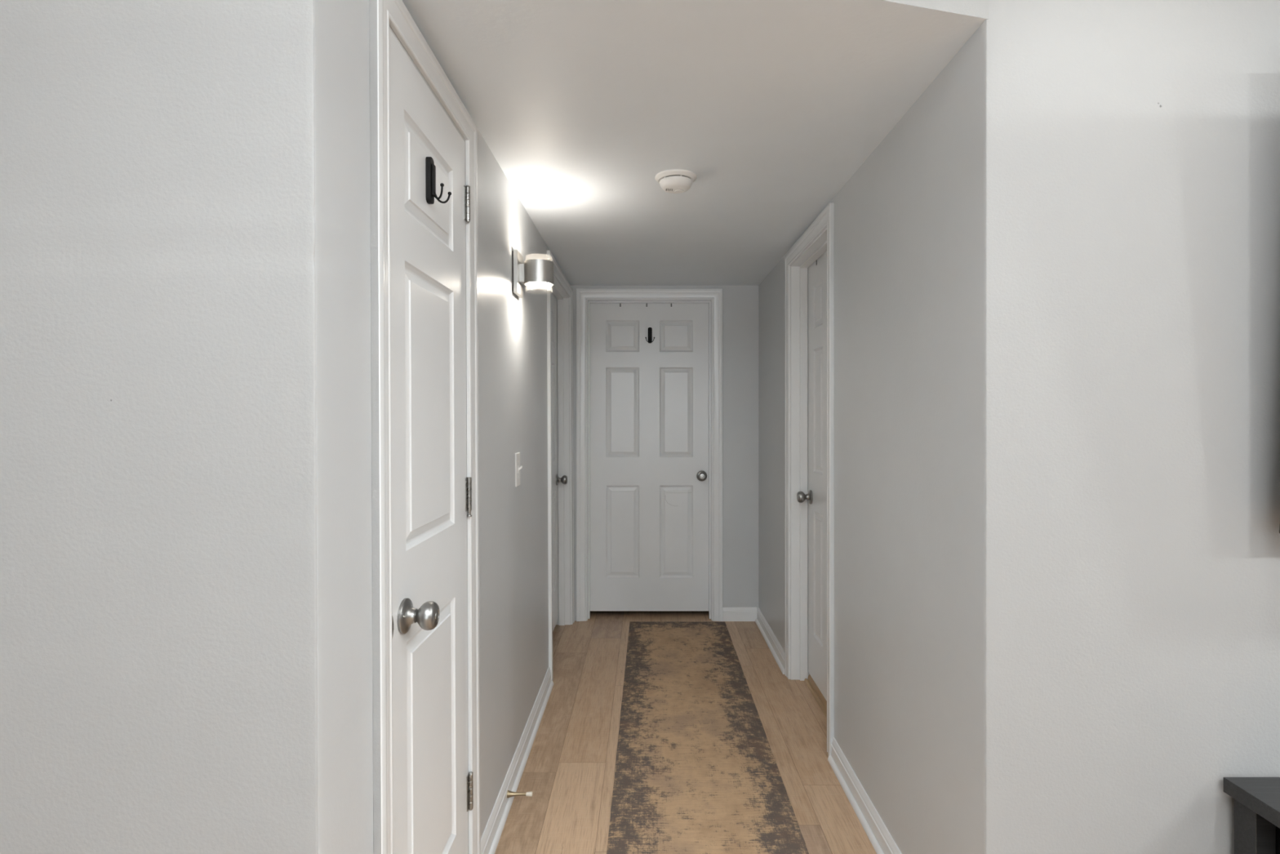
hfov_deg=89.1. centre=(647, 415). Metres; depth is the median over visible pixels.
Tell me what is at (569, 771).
floor
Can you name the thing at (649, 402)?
door
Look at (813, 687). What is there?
trim
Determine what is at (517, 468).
light switch
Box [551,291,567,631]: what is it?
door
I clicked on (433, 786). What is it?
door
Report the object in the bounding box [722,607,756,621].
baseboard
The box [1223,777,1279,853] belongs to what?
media stand
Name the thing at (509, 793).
door stop
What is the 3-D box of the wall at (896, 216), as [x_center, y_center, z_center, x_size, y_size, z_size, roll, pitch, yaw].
[0.780,0.192,3.007,0.120,2.272,3.006,0,0,0]
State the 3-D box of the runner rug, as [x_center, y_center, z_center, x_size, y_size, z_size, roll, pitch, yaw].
[0.187,1.325,2.962,0.614,0.006,2.440,0,0,0]
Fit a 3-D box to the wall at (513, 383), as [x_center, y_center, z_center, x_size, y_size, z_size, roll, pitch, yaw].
[-0.554,0.195,2.800,0.121,2.272,3.421,0,0,0]
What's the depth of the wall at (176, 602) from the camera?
0.97 m
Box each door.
[389,29,473,853]
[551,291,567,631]
[590,303,708,610]
[796,250,826,701]
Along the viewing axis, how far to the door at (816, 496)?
3.07 m
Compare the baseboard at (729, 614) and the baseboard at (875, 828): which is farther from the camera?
the baseboard at (729, 614)
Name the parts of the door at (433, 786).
strike plate, knob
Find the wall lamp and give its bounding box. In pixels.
[512,249,554,297]
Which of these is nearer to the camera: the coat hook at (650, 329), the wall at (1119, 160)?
the wall at (1119, 160)
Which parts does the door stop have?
stem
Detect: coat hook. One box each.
[425,156,451,204]
[644,327,654,342]
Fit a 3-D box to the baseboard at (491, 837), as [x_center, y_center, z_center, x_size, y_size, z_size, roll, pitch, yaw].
[-0.476,1.286,2.530,0.025,0.088,1.374,0,0,0]
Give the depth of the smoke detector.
2.26 m
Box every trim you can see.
[368,0,480,853]
[546,250,574,680]
[576,288,722,621]
[784,203,834,755]
[804,674,826,718]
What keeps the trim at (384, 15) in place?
attached to the wall at (513, 383)
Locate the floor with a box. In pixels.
[494,610,876,853]
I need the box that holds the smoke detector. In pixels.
[655,168,696,193]
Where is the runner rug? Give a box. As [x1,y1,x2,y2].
[606,621,808,853]
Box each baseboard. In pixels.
[480,666,553,853]
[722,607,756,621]
[755,607,784,674]
[827,737,902,853]
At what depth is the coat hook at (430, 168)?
1.46 m
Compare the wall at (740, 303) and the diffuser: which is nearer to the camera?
the diffuser
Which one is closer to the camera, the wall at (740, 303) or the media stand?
the media stand
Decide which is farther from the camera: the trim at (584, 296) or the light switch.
the trim at (584, 296)
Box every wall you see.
[0,0,354,853]
[350,0,549,853]
[570,285,758,620]
[758,51,958,853]
[958,0,1279,853]
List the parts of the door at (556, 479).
knob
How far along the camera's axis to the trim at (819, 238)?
3.26 m
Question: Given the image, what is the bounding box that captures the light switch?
[515,452,522,486]
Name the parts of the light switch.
plate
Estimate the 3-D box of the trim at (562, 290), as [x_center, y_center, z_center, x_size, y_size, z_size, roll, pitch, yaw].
[-0.545,0.256,3.708,0.138,2.148,0.983,0,0,0]
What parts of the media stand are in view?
leg, panel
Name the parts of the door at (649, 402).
knob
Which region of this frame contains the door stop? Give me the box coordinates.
[506,789,532,798]
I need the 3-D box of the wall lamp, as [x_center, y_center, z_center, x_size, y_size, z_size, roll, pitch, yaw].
[-0.425,-0.532,2.445,0.146,0.158,0.113,0,0,0]
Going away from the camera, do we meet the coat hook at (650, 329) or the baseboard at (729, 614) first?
the baseboard at (729, 614)
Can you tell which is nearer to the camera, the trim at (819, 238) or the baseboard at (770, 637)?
the trim at (819, 238)
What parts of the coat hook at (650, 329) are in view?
plate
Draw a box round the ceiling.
[402,0,988,285]
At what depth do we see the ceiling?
1.76 m
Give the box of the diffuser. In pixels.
[527,281,551,286]
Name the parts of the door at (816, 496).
knob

